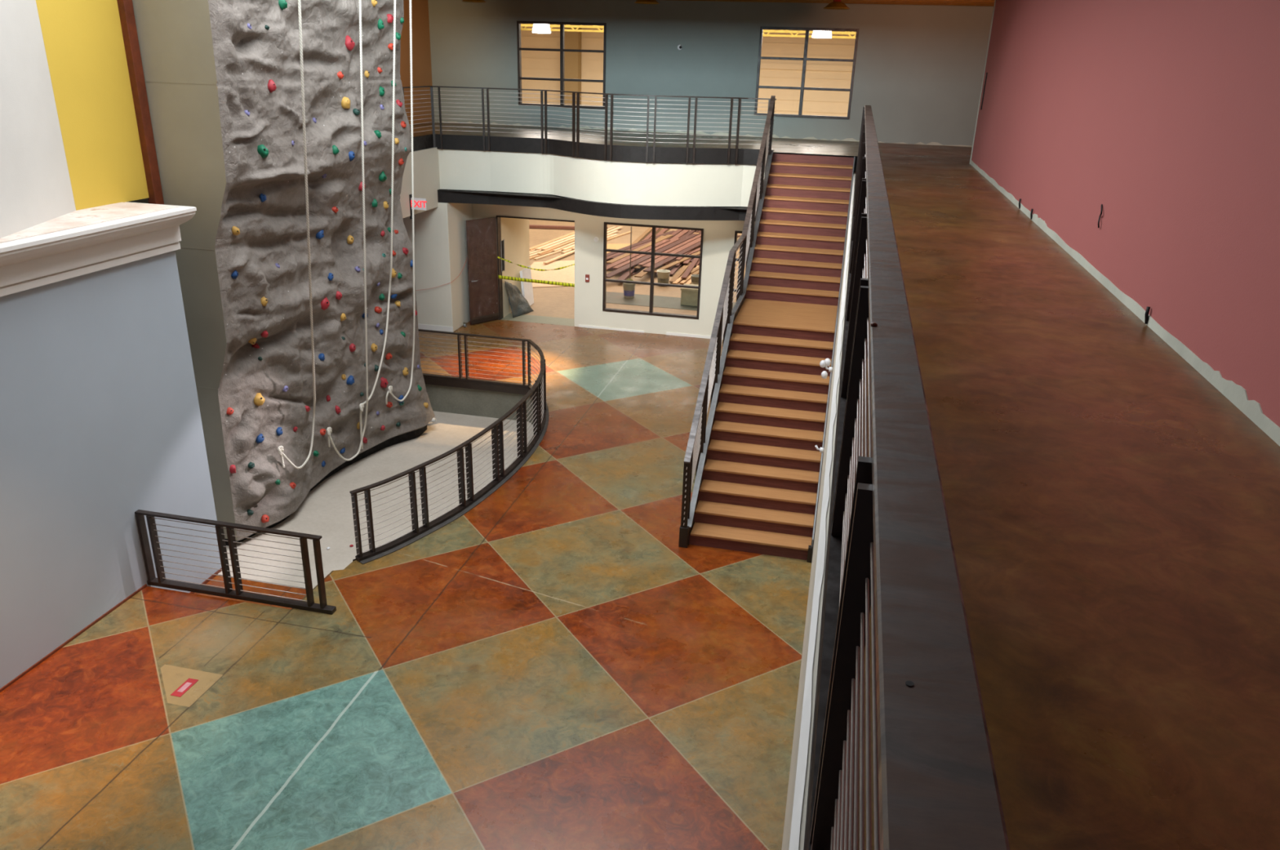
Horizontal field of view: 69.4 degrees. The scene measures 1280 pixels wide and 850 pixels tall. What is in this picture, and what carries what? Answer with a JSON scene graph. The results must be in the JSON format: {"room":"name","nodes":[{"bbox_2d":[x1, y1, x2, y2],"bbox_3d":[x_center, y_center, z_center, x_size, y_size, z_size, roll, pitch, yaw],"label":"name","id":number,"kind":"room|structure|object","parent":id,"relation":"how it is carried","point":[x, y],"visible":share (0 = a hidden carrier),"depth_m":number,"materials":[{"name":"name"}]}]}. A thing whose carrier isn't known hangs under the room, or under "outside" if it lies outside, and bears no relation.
{"room":"recreation center lobby","nodes":[
{"label":"recreation center lobby","id":0,"kind":"room"},
{"bbox_2d":[0,0,75,238],"bbox_3d":[-7.119,-1.227,2.404,1.120,3.310,14.100,6,22,11],"label":"wall","id":1,"kind":"structure","parent":0,"point":[36,188],"depth_m":8.52,"materials":[{"name":"paint"}]},
{"bbox_2d":[35,0,149,210],"bbox_3d":[-5.797,-3.940,9.378,0.400,3.310,1.079,6,22,11],"label":"wall","id":2,"kind":"structure","parent":0,"point":[83,39],"depth_m":9.53,"materials":[{"name":"yellow paint"}]},
{"bbox_2d":[0,202,179,243],"bbox_3d":[-6.906,0.217,3.263,0.710,0.005,14.740,6,22,11],"label":"trim","id":3,"kind":"structure","parent":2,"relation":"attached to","point":[78,218],"depth_m":9.11,"materials":[{"name":"paint"}]},
{"bbox_2d":[116,0,164,204],"bbox_3d":[-5.451,-3.893,9.954,0.100,3.800,0.130,6,22,11],"label":"trim","id":4,"kind":"structure","parent":2,"relation":"attached to","point":[126,10],"depth_m":10.06,"materials":[{"name":"brown paint"}]},
{"bbox_2d":[0,250,221,688],"bbox_3d":[-7.253,2.530,4.265,0.940,4.130,14.780,6,22,11],"label":"wall","id":5,"kind":"structure","parent":0,"point":[100,420],"depth_m":9.29,"materials":[{"name":"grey paint"}]},
{"bbox_2d":[0,201,196,296],"bbox_3d":[-7.023,0.415,3.401,1.270,0.470,14.800,6,22,11],"label":"trim","id":6,"kind":"structure","parent":5,"relation":"attached to","point":[34,261],"depth_m":8.77,"materials":[{"name":"white paint"}]},
{"bbox_2d":[0,567,222,692],"bbox_3d":[-6.839,4.163,4.798,0.020,0.525,14.780,6,22,11],"label":"baseboard","id":7,"kind":"structure","parent":5,"relation":"attached to","point":[212,576],"depth_m":9.39,"materials":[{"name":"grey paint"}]},
{"bbox_2d":[216,0,432,124],"bbox_3d":[-6.489,-6.092,15.467,0.220,3.220,13.570,6,22,11],"label":"wall","id":8,"kind":"structure","parent":0,"point":[421,54],"depth_m":20.92,"materials":[{"name":"beige paint"}]},
{"bbox_2d":[217,410,533,588],"bbox_3d":[-4.478,0.783,14.482,5.800,0.185,6.580,6,22,11],"label":"floor","id":9,"kind":"structure","parent":0,"point":[326,511],"depth_m":13.68,"materials":[{"name":"rubber"}]},
{"bbox_2d":[128,0,435,545],"bbox_3d":[-4.724,-2.727,13.049,1.525,8.000,4.996,6,22,11],"label":"wall","id":10,"kind":"structure","parent":9,"relation":"on","point":[242,259],"depth_m":12.01,"materials":[{"name":"stone"}]},
{"bbox_2d":[277,0,315,468],"bbox_3d":[-4.263,-2.936,10.923,0.662,8.029,2.081,-11,25,-30],"label":"rope","id":11,"kind":"object","parent":10,"relation":"hanging from","point":[280,449],"visible":1,"depth_m":11.46,"materials":[{"name":"fabric"}]},
{"bbox_2d":[326,0,368,461],"bbox_3d":[-4.196,-3.300,12.598,0.952,8.575,1.107,-19,29,-42],"label":"rope","id":12,"kind":"object","parent":10,"relation":"hanging from","point":[329,430],"visible":1,"depth_m":13.27,"materials":[{"name":"fabric"}]},
{"bbox_2d":[359,0,395,448],"bbox_3d":[-3.936,-3.711,13.565,1.119,8.507,0.867,-10,24,-27],"label":"rope","id":13,"kind":"object","parent":10,"relation":"hanging from","point":[362,405],"visible":0.97,"depth_m":14.12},
{"bbox_2d":[385,0,415,404],"bbox_3d":[-3.737,-4.151,14.021,0.866,8.010,0.635,-7,23,-21],"label":"rope","id":14,"kind":"object","parent":10,"relation":"hanging from","point":[389,388],"visible":1,"depth_m":14.51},
{"bbox_2d":[225,133,774,186],"bbox_3d":[-1.716,-3.989,14.460,6.870,0.285,8.360,6,22,11],"label":"trim","id":15,"kind":"structure","parent":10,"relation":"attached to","point":[463,142],"depth_m":17.70,"materials":[{"name":"grey paint"}]},
{"bbox_2d":[0,319,831,849],"bbox_3d":[-4.493,2.210,9.283,12.100,0.001,25.350,6,22,11],"label":"floor","id":16,"kind":"structure","parent":0,"point":[547,666],"depth_m":8.81,"materials":[{"name":"concrete"}]},
{"bbox_2d":[170,678,198,697],"bbox_3d":[-4.268,2.459,8.660,0.105,0.005,0.260,6,22,11],"label":"label","id":17,"kind":"object","parent":16,"relation":"on","point":[182,689],"visible":1,"depth_m":8.65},
{"bbox_2d":[134,509,336,614],"bbox_3d":[-4.390,1.464,9.953,2.320,0.900,0.090,6,22,11],"label":"railing","id":18,"kind":"object","parent":16,"relation":"on","point":[161,581],"visible":1,"depth_m":9.95,"materials":[{"name":"brown metal"}]},
{"bbox_2d":[194,575,306,609],"bbox_3d":[-5.335,2.081,10.905,5.800,0.001,1.220,6,22,11],"label":"strip","id":19,"kind":"object","parent":16,"relation":"on","point":[220,578],"depth_m":11.19,"materials":[{"name":"concrete"}]},
{"bbox_2d":[349,328,549,564],"bbox_3d":[-2.614,-0.055,14.113,2.580,1.025,7.077,-2,22,-8],"label":"railing","id":20,"kind":"object","parent":16,"relation":"on","point":[536,392],"visible":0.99,"depth_m":12.79,"materials":[{"name":"brown metal"}]},
{"bbox_2d":[678,149,855,562],"bbox_3d":[2.208,-1.724,14.167,1.621,4.117,7.989,6,22,11],"label":"staircase","id":21,"kind":"structure","parent":16,"relation":"on","point":[757,486],"depth_m":13.01,"materials":[{"name":"brown wood"}]},
{"bbox_2d":[680,95,775,527],"bbox_3d":[1.474,-2.158,14.160,0.080,5.239,7.985,6,22,11],"label":"stair railing","id":22,"kind":"object","parent":21,"relation":"attached to","point":[744,242],"visible":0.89,"depth_m":12.79,"materials":[{"name":"metal"}]},
{"bbox_2d":[400,146,439,217],"bbox_3d":[-5.170,-3.697,15.350,0.350,1.170,8.250,6,22,11],"label":"wall","id":23,"kind":"structure","parent":0,"point":[426,163],"depth_m":18.20,"materials":[{"name":"white paint"}]},
{"bbox_2d":[408,194,426,218],"bbox_3d":[-4.271,-4.204,17.832,0.353,0.460,0.080,6,22,11],"label":"exit sign","id":24,"kind":"object","parent":23,"relation":"attached to","point":[419,203],"visible":0.92,"depth_m":17.80,"materials":[{"name":"white plastic"}]},
{"bbox_2d":[402,202,472,331],"bbox_3d":[-5.538,-4.123,21.497,3.950,2.745,3.570,6,22,11],"label":"wall","id":25,"kind":"structure","parent":0,"point":[441,255],"depth_m":19.67,"materials":[{"name":"white paint"}]},
{"bbox_2d":[417,323,453,332],"bbox_3d":[-4.942,-2.158,20.143,1.860,0.120,0.015,6,22,11],"label":"baseboard","id":26,"kind":"structure","parent":25,"relation":"attached to","point":[425,326],"depth_m":20.03,"materials":[{"name":"white paint"}]},
{"bbox_2d":[437,189,755,220],"bbox_3d":[-0.879,-4.343,18.331,6.820,0.250,0.980,6,22,11],"label":"trim","id":27,"kind":"structure","parent":25,"relation":"attached to","point":[456,196],"depth_m":17.97,"materials":[{"name":"grey paint"}]},
{"bbox_2d":[425,383,533,424],"bbox_3d":[-4.703,0.870,13.889,5.610,0.898,7.580,6,22,11],"label":"wall","id":28,"kind":"structure","parent":0,"point":[494,404],"depth_m":17.16,"materials":[{"name":"paint"}]},
{"bbox_2d":[500,217,529,317],"bbox_3d":[-3.037,-4.079,21.590,0.300,2.740,1.890,6,22,11],"label":"wall","id":29,"kind":"structure","parent":0,"point":[514,231],"depth_m":21.44,"materials":[{"name":"paint"}]},
{"bbox_2d":[500,239,505,272],"bbox_3d":[-3.079,-3.798,20.741,0.012,0.720,0.190,6,22,11],"label":"wall recess","id":30,"kind":"structure","parent":29,"relation":"attached to","point":[502,242],"depth_m":20.74,"materials":[{"name":"grey metal"}]},
{"bbox_2d":[564,24,581,105],"bbox_3d":[-2.896,-13.615,39.130,0.700,7.600,0.500,6,22,11],"label":"pillar","id":31,"kind":"structure","parent":0,"point":[572,40],"depth_m":38.35,"materials":[{"name":"paint"}]},
{"bbox_2d":[438,148,764,206],"bbox_3d":[-0.844,-4.827,18.239,6.820,0.920,0.910,6,22,11],"label":"wall","id":32,"kind":"structure","parent":0,"point":[631,183],"depth_m":17.92,"materials":[{"name":"white paint"}]},
{"bbox_2d":[500,218,747,326],"bbox_3d":[0.629,-6.012,30.667,22.000,0.122,21.700,6,22,11],"label":"floor","id":33,"kind":"structure","parent":0,"point":[548,301],"depth_m":24.01,"materials":[{"name":"wood"}]},
{"bbox_2d":[504,281,533,317],"bbox_3d":[-2.790,-2.977,21.367,0.442,0.850,0.782,6,22,11],"label":"tarp","id":34,"kind":"object","parent":33,"relation":"on","point":[519,305],"visible":1,"depth_m":21.39,"materials":[{"name":"grey"}]},
{"bbox_2d":[520,265,533,305],"bbox_3d":[-2.706,-3.295,22.137,0.140,0.950,0.600,6,22,11],"label":"leaning board","id":35,"kind":"object","parent":33,"relation":"on","point":[526,287],"visible":0.79,"depth_m":22.07,"materials":[{"name":"white plastic"}]},
{"bbox_2d":[533,248,562,259],"bbox_3d":[-2.147,-5.651,29.314,0.090,0.035,4.605,11,23,22],"label":"plank","id":36,"kind":"object","parent":33,"relation":"on","point":[558,251],"visible":0.57,"depth_m":27.99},
{"bbox_2d":[552,226,616,251],"bbox_3d":[-1.764,-6.191,30.602,0.092,0.035,5.011,9,23,19],"label":"plank","id":37,"kind":"object","parent":36,"relation":"on","point":[613,227],"visible":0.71,"depth_m":29.25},
{"bbox_2d":[529,240,568,254],"bbox_3d":[-2.910,-5.553,29.003,0.112,0.035,5.089,11,23,22],"label":"plank","id":38,"kind":"object","parent":33,"relation":"on","point":[540,250],"visible":0.21,"depth_m":28.41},
{"bbox_2d":[534,234,574,249],"bbox_3d":[-2.284,-6.285,30.799,0.136,0.035,5.107,9,23,19],"label":"plank","id":39,"kind":"object","parent":38,"relation":"on","point":[572,235],"visible":0.64,"depth_m":29.66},
{"bbox_2d":[541,236,574,250],"bbox_3d":[-2.257,-6.117,30.374,0.117,0.035,4.163,9,23,19],"label":"plank","id":40,"kind":"object","parent":38,"relation":"on","point":[572,237],"visible":0.64,"depth_m":29.43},
{"bbox_2d":[529,241,573,257],"bbox_3d":[-2.457,-5.738,29.509,0.112,0.035,4.765,11,23,22],"label":"plank","id":41,"kind":"object","parent":33,"relation":"on","point":[533,254],"visible":0.14,"depth_m":28.05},
{"bbox_2d":[537,239,574,254],"bbox_3d":[-2.238,-5.939,29.925,0.090,0.035,4.635,9,23,19],"label":"plank","id":42,"kind":"object","parent":41,"relation":"on","point":[573,240],"visible":0.64,"depth_m":28.90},
{"bbox_2d":[530,260,574,287],"bbox_3d":[-2.440,-4.246,25.772,1.864,0.006,3.870,1,22,-1],"label":"paper","id":43,"kind":"object","parent":33,"relation":"on","point":[566,274],"visible":0.43,"depth_m":25.74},
{"bbox_2d":[528,224,608,229],"bbox_3d":[-3.231,-6.943,32.395,4.200,0.090,0.200,2,22,0],"label":"plank","id":44,"kind":"object","parent":33,"relation":"on","point":[533,226],"visible":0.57,"depth_m":32.31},
{"bbox_2d":[560,233,619,253],"bbox_3d":[-1.580,-5.925,30.052,0.131,0.035,3.859,11,23,22],"label":"plank","id":45,"kind":"object","parent":33,"relation":"on","point":[614,234],"visible":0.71,"depth_m":28.81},
{"bbox_2d":[561,226,622,250],"bbox_3d":[-1.519,-6.227,30.713,0.124,0.035,4.841,9,23,19],"label":"plank","id":46,"kind":"object","parent":45,"relation":"on","point":[619,227],"visible":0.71,"depth_m":31.64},
{"bbox_2d":[564,231,632,253],"bbox_3d":[-1.290,-5.985,30.226,0.093,0.035,4.687,11,23,22],"label":"plank","id":47,"kind":"object","parent":33,"relation":"on","point":[628,232],"visible":0.5,"depth_m":31.32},
{"bbox_2d":[543,235,611,263],"bbox_3d":[-1.881,-5.495,28.831,0.102,0.035,4.904,9,23,19],"label":"plank","id":48,"kind":"object","parent":47,"relation":"on","point":[608,237],"visible":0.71,"depth_m":27.57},
{"bbox_2d":[606,243,630,253],"bbox_3d":[-1.038,-5.168,28.189,1.233,0.006,4.459,5,22,7],"label":"paper","id":49,"kind":"object","parent":33,"relation":"on","point":[609,246],"visible":0.07,"depth_m":29.68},
{"bbox_2d":[657,269,670,283],"bbox_3d":[0.625,-3.932,24.705,0.368,0.380,0.373,6,22,11],"label":"bucket","id":50,"kind":"object","parent":33,"relation":"on","point":[663,275],"visible":0.83,"depth_m":24.59,"materials":[{"name":"white plastic"}]},
{"bbox_2d":[690,274,698,284],"bbox_3d":[1.502,-3.807,24.541,0.326,0.320,0.330,6,22,11],"label":"bucket","id":51,"kind":"object","parent":33,"relation":"on","point":[695,277],"visible":0.51,"depth_m":24.42,"materials":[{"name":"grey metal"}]},
{"bbox_3d":[0.753,-5.638,29.515,1.447,0.030,6.592,6,22,11],"label":"plank","id":52,"kind":"object","parent":33,"relation":"on","visible":0},
{"bbox_3d":[0.393,-5.734,29.638,0.153,0.030,5.038,6,22,11],"label":"plank","id":53,"kind":"object","parent":52,"relation":"on","visible":0},
{"bbox_3d":[0.169,-5.728,29.511,0.934,0.030,5.312,6,22,11],"label":"plank","id":54,"kind":"object","parent":53,"relation":"on","visible":0},
{"bbox_2d":[617,264,637,279],"bbox_3d":[0.127,-5.080,27.774,0.179,0.030,6.958,6,22,9],"label":"plank","id":55,"kind":"object","parent":54,"relation":"on","point":[626,273],"visible":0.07,"depth_m":25.26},
{"bbox_2d":[631,226,652,244],"bbox_3d":[-0.066,-6.041,30.192,0.143,0.030,6.532,6,22,9],"label":"plank","id":56,"kind":"object","parent":54,"relation":"on","point":[642,236],"visible":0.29,"depth_m":30.90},
{"bbox_3d":[0.299,-5.619,29.245,1.087,0.030,6.872,6,22,11],"label":"plank","id":57,"kind":"object","parent":53,"relation":"on","visible":0},
{"bbox_2d":[642,227,660,240],"bbox_3d":[0.217,-6.138,30.462,0.132,0.030,5.817,6,22,9],"label":"plank","id":58,"kind":"object","parent":57,"relation":"on","point":[650,234],"visible":0.29,"depth_m":30.96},
{"bbox_2d":[606,231,674,256],"bbox_3d":[0.035,-5.816,29.538,0.194,0.030,5.068,12,24,23],"label":"plank","id":59,"kind":"object","parent":58,"relation":"on","point":[608,254],"visible":0.71,"depth_m":29.34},
{"bbox_3d":[0.893,-5.657,29.297,0.390,0.030,7.264,6,22,11],"label":"plank","id":60,"kind":"object","parent":57,"relation":"on","visible":0},
{"bbox_2d":[606,231,681,260],"bbox_3d":[-0.083,-5.544,28.841,0.169,0.030,7.009,12,24,23],"label":"plank","id":61,"kind":"object","parent":60,"relation":"on","point":[611,256],"visible":0.43,"depth_m":28.08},
{"bbox_2d":[666,229,683,239],"bbox_3d":[0.514,-5.614,28.973,0.163,0.030,7.344,7,22,14],"label":"plank","id":62,"kind":"object","parent":61,"relation":"on","point":[677,231],"visible":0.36,"depth_m":31.15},
{"bbox_2d":[606,239,670,270],"bbox_3d":[-0.214,-4.974,27.201,0.183,0.030,5.987,10,23,20],"label":"plank","id":63,"kind":"object","parent":62,"relation":"on","point":[633,255],"visible":0.64,"depth_m":27.11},
{"bbox_2d":[606,234,673,263],"bbox_3d":[0.063,-5.442,28.409,0.187,0.030,5.126,10,23,20],"label":"plank","id":64,"kind":"object","parent":62,"relation":"on","point":[611,261],"visible":0.86,"depth_m":28.21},
{"bbox_2d":[613,238,679,268],"bbox_3d":[0.277,-5.193,27.796,0.144,0.030,5.218,10,23,20],"label":"plank","id":65,"kind":"object","parent":62,"relation":"on","point":[641,255],"visible":0.71,"depth_m":27.17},
{"bbox_3d":[1.508,-5.442,29.077,1.325,0.030,6.166,6,22,11],"label":"plank","id":66,"kind":"object","parent":33,"relation":"on","visible":0},
{"bbox_2d":[669,262,691,282],"bbox_3d":[1.673,-5.157,28.278,0.154,0.030,7.369,6,22,11],"label":"plank","id":67,"kind":"object","parent":66,"relation":"on","point":[682,270],"visible":0.36,"depth_m":26.02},
{"bbox_3d":[1.550,-5.412,28.821,1.038,0.030,6.362,6,22,11],"label":"plank","id":68,"kind":"object","parent":67,"relation":"on","visible":0},
{"bbox_2d":[680,250,699,278],"bbox_3d":[1.807,-5.186,28.176,0.142,0.030,6.690,6,22,9],"label":"plank","id":69,"kind":"object","parent":68,"relation":"on","point":[695,260],"visible":0.57,"depth_m":26.25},
{"bbox_2d":[654,250,700,272],"bbox_3d":[1.770,-5.237,28.211,0.161,0.030,6.368,12,24,23],"label":"plank","id":70,"kind":"object","parent":69,"relation":"on","point":[697,253],"visible":0.43,"depth_m":26.75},
{"bbox_3d":[-2.725,-6.022,30.205,0.920,0.035,3.961,6,22,11],"label":"plank","id":71,"kind":"object","parent":33,"relation":"on","visible":0},
{"bbox_2d":[529,231,574,250],"bbox_3d":[-2.642,-6.144,30.412,0.134,0.035,4.453,9,23,19],"label":"plank","id":72,"kind":"object","parent":71,"relation":"on","point":[572,233],"visible":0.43,"depth_m":29.78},
{"bbox_2d":[471,203,847,348],"bbox_3d":[0.369,-3.327,19.929,8.350,2.760,0.160,6,22,11],"label":"wall","id":73,"kind":"structure","parent":0,"point":[718,238],"depth_m":20.02,"materials":[{"name":"white paint"}]},
{"bbox_2d":[466,217,498,324],"bbox_3d":[-3.461,-3.391,20.359,0.184,2.300,0.834,21,28,40],"label":"door","id":74,"kind":"structure","parent":73,"relation":"in","point":[482,243],"depth_m":20.32,"materials":[{"name":"brown paint"}]},
{"bbox_2d":[496,215,574,319],"bbox_3d":[-2.288,-3.422,20.525,1.775,2.345,0.200,6,22,11],"label":"trim","id":75,"kind":"structure","parent":73,"relation":"attached to","point":[498,217],"depth_m":20.50,"materials":[{"name":"brown metal"}]},
{"bbox_2d":[497,256,574,271],"bbox_3d":[-2.296,-3.531,20.364,1.781,0.255,0.039,6,22,11],"label":"caution tape","id":76,"kind":"object","parent":73,"relation":"attached to","point":[499,257],"visible":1,"depth_m":20.40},
{"bbox_2d":[497,275,574,287],"bbox_3d":[-2.308,-3.193,20.487,1.780,0.130,0.010,6,22,11],"label":"caution tape","id":77,"kind":"object","parent":73,"relation":"attached to","point":[501,277],"visible":1,"depth_m":20.49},
{"bbox_2d":[578,324,711,338],"bbox_3d":[0.091,-2.065,20.389,3.000,0.060,0.015,6,22,11],"label":"baseboard","id":78,"kind":"structure","parent":73,"relation":"attached to","point":[580,326],"depth_m":20.40,"materials":[{"name":"white paint"}]},
{"bbox_2d":[602,222,703,319],"bbox_3d":[0.261,-3.329,19.899,2.150,1.940,0.120,6,22,11],"label":"window","id":79,"kind":"structure","parent":73,"relation":"in","point":[653,252],"depth_m":19.88,"materials":[{"name":"brown metal"}]},
{"bbox_2d":[731,230,742,310],"bbox_3d":[2.850,-3.044,19.382,1.840,1.940,0.120,6,22,11],"label":"window","id":80,"kind":"structure","parent":73,"relation":"in","point":[735,231],"depth_m":19.31,"materials":[{"name":"brown metal"}]},
{"bbox_2d":[605,291,736,310],"bbox_3d":[2.824,-2.825,22.612,7.900,0.008,1.130,6,22,11],"label":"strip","id":81,"kind":"object","parent":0,"point":[659,301],"depth_m":23.05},
{"bbox_2d":[622,282,635,297],"bbox_3d":[-0.275,-3.409,23.312,0.326,0.380,0.330,6,22,11],"label":"bucket","id":82,"kind":"object","parent":81,"relation":"on","point":[628,288],"visible":0.78,"depth_m":23.21,"materials":[{"name":"grey plastic"}]},
{"bbox_2d":[680,283,697,306],"bbox_3d":[1.343,-3.216,22.891,0.620,0.424,0.540,6,22,11],"label":"storage box","id":83,"kind":"object","parent":81,"relation":"on","point":[689,296],"visible":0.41,"depth_m":22.68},
{"bbox_2d":[520,23,855,116],"bbox_3d":[2.922,-13.088,38.254,22.000,7.600,0.300,6,22,11],"label":"wall","id":84,"kind":"structure","parent":0,"point":[535,64],"depth_m":37.29,"materials":[{"name":"paint"}]},
{"bbox_2d":[427,0,993,203],"bbox_3d":[4.315,-7.011,20.064,18.900,4.260,0.200,6,22,11],"label":"wall","id":85,"kind":"structure","parent":0,"point":[919,68],"depth_m":20.25,"materials":[{"name":"grey paint"}]},
{"bbox_2d":[516,20,606,109],"bbox_3d":[-1.777,-8.182,21.014,2.080,1.805,0.130,6,22,11],"label":"window","id":86,"kind":"structure","parent":85,"relation":"in","point":[562,50],"depth_m":20.96,"materials":[{"name":"brown metal"}]},
{"bbox_2d":[441,120,972,146],"bbox_3d":[1.998,-6.522,20.699,14.040,0.070,0.001,6,22,11],"label":"baseboard","id":87,"kind":"structure","parent":85,"relation":"attached to","point":[495,123],"depth_m":20.75,"materials":[{"name":"paint"}]},
{"bbox_2d":[754,26,858,119],"bbox_3d":[3.569,-7.593,19.947,2.065,1.805,0.130,6,22,11],"label":"window","id":88,"kind":"structure","parent":85,"relation":"in","point":[804,59],"depth_m":19.89,"materials":[{"name":"brown metal"}]},
{"bbox_2d":[781,172,855,849],"bbox_3d":[1.415,1.357,6.736,0.371,3.800,23.920,6,22,11],"label":"wall","id":89,"kind":"structure","parent":0,"point":[789,803],"depth_m":4.47,"materials":[{"name":"white paint"}]},
{"bbox_2d":[788,175,854,849],"bbox_3d":[1.781,-1.196,8.044,0.031,0.004,18.260,6,22,11],"label":"trim","id":90,"kind":"structure","parent":89,"relation":"attached to","point":[806,705],"depth_m":3.23,"materials":[{"name":"white paint"}]},
{"bbox_2d":[819,358,832,378],"bbox_3d":[2.424,-0.740,12.046,0.170,0.227,0.287,6,22,11],"label":"bracket","id":91,"kind":"object","parent":89,"relation":"attached to","point":[824,363],"visible":1,"depth_m":12.00,"materials":[{"name":"white plastic"}]},
{"bbox_2d":[803,155,858,849],"bbox_3d":[1.373,-0.553,6.006,0.098,0.286,23.920,6,22,11],"label":"trim","id":92,"kind":"structure","parent":89,"relation":"attached to","point":[830,606],"depth_m":2.78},
{"bbox_2d":[675,0,995,6],"bbox_3d":[3.464,-7.610,15.986,19.100,0.200,7.170,6,22,11],"label":"ceiling","id":93,"kind":"structure","parent":0,"point":[946,2],"depth_m":18.39,"materials":[{"name":"yellow paint"}]},
{"bbox_2d":[634,0,658,4],"bbox_3d":[0.135,-8.370,18.054,0.500,0.240,0.495,6,22,11],"label":"hanging lamp","id":94,"kind":"object","parent":93,"relation":"hanging from","point":[641,2],"visible":1,"depth_m":17.96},
{"bbox_2d":[823,0,849,9],"bbox_3d":[3.703,-7.949,17.353,0.500,0.240,0.495,6,22,11],"label":"hanging lamp","id":95,"kind":"object","parent":93,"relation":"hanging from","point":[836,4],"visible":1,"depth_m":17.26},
{"bbox_2d":[409,122,1279,849],"bbox_3d":[1.233,-1.384,7.724,18.900,0.001,27.570,6,22,11],"label":"floor","id":96,"kind":"structure","parent":0,"point":[1113,516],"depth_m":3.30,"materials":[{"name":"concrete"}]},
{"bbox_2d":[402,85,776,164],"bbox_3d":[-1.346,-5.802,17.835,7.433,1.200,2.480,-2,22,-10],"label":"railing","id":97,"kind":"object","parent":96,"relation":"on","point":[431,90],"visible":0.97,"depth_m":17.53,"materials":[{"name":"brown metal"}]},
{"bbox_2d":[809,105,1009,849],"bbox_3d":[1.668,-1.472,6.886,0.128,1.005,20.300,6,22,11],"label":"railing","id":98,"kind":"object","parent":96,"relation":"on","point":[935,786],"visible":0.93,"depth_m":1.34,"materials":[{"name":"metal"}]},
{"bbox_2d":[1144,306,1150,324],"bbox_3d":[3.305,-0.716,6.019,0.031,0.114,0.032,6,22,11],"label":"stub","id":99,"kind":"object","parent":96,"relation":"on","point":[1146,315],"visible":1,"depth_m":6.01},
{"bbox_2d":[971,0,1279,426],"bbox_3d":[6.626,-1.479,4.144,7.010,3.520,23.500,6,22,11],"label":"wall","id":100,"kind":"structure","parent":0,"point":[1164,115],"depth_m":6.15,"materials":[{"name":"pink paint"}]},
{"bbox_2d":[969,0,995,164],"bbox_3d":[5.793,-6.084,15.466,0.020,3.320,0.035,6,22,11],"label":"trim","id":101,"kind":"structure","parent":100,"relation":"attached to","point":[995,0],"depth_m":15.57,"materials":[{"name":"paint"}]},
{"bbox_2d":[970,160,1279,445],"bbox_3d":[3.704,-1.322,7.617,0.006,0.108,18.420,6,22,11],"label":"baseboard","id":102,"kind":"structure","parent":100,"relation":"attached to","point":[1237,394],"depth_m":5.43,"materials":[{"name":"paint"}]},
{"bbox_3d":[1.110,-13.126,29.152,22.000,0.150,19.230,6,22,11],"label":"ceiling","id":103,"kind":"structure","parent":0,"visible":0},
{"bbox_2d":[532,23,551,33],"bbox_3d":[-2.665,-11.047,24.951,0.500,0.850,0.500,6,22,11],"label":"lamp","id":104,"kind":"object","parent":103,"relation":"hanging from","point":[537,28],"visible":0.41,"depth_m":24.89,"materials":[{"name":"white"}]},
{"bbox_2d":[520,24,855,38],"bbox_3d":[2.006,-14.236,33.029,22.022,0.520,0.100,6,22,11],"label":"roof truss","id":105,"kind":"object","parent":103,"relation":"attached to","point":[522,28],"visible":0.09,"depth_m":32.58,"materials":[{"name":"metal"}]},
{"bbox_2d":[520,23,856,34],"bbox_3d":[1.014,-12.651,28.936,22.022,0.520,0.100,6,22,11],"label":"roof truss","id":106,"kind":"object","parent":103,"relation":"attached to","point":[522,24],"visible":0.06,"depth_m":28.39,"materials":[{"name":"metal"}]},
{"bbox_2d":[812,30,831,38],"bbox_3d":[4.658,-10.269,23.479,0.500,0.790,0.500,6,22,11],"label":"lamp","id":107,"kind":"object","parent":103,"relation":"hanging from","point":[825,34],"visible":0.41,"depth_m":23.41,"materials":[{"name":"white"}]},
{"bbox_3d":[1.458,-5.406,28.705,0.317,0.030,4.626,6,22,11],"label":"plank","id":108,"kind":"object","parent":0,"visible":0},
{"bbox_2d":[633,265,642,268],"bbox_3d":[1.504,-5.598,29.104,0.162,0.030,7.441,12,24,23],"label":"plank","id":109,"kind":"object","parent":108,"relation":"on","point":[637,266],"visible":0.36,"depth_m":26.07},
{"bbox_2d":[634,232,699,277],"bbox_3d":[0.939,-5.244,28.069,0.194,0.030,7.350,7,22,14],"label":"plank","id":110,"kind":"object","parent":109,"relation":"on","point":[642,273],"visible":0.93,"depth_m":25.08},
{"bbox_2d":[606,233,698,277],"bbox_3d":[0.481,-5.155,27.715,0.205,0.030,7.454,10,23,20],"label":"plank","id":111,"kind":"object","parent":110,"relation":"on","point":[634,263],"visible":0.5,"depth_m":26.96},
{"bbox_2d":[637,233,701,265],"bbox_3d":[1.393,-5.751,29.295,0.141,0.030,7.502,10,23,20],"label":"plank","id":112,"kind":"object","parent":110,"relation":"on","point":[686,242],"visible":0.64,"depth_m":28.50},
{"bbox_2d":[643,241,700,271],"bbox_3d":[1.277,-5.206,27.906,0.180,0.030,6.001,10,23,20],"label":"plank","id":113,"kind":"object","parent":110,"relation":"on","point":[691,247],"visible":0.64,"depth_m":27.06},
{"bbox_2d":[642,236,701,267],"bbox_3d":[1.392,-5.530,28.735,0.205,0.030,6.664,10,23,20],"label":"plank","id":114,"kind":"object","parent":110,"relation":"on","point":[679,249],"visible":0.64,"depth_m":28.02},
{"bbox_3d":[1.467,-5.756,29.501,1.619,0.030,6.351,6,22,11],"label":"plank","id":115,"kind":"object","parent":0,"visible":0},
{"bbox_2d":[665,229,689,243],"bbox_3d":[0.788,-5.660,29.110,0.190,0.030,6.076,7,22,14],"label":"plank","id":116,"kind":"object","parent":115,"relation":"on","point":[683,232],"visible":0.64,"depth_m":30.88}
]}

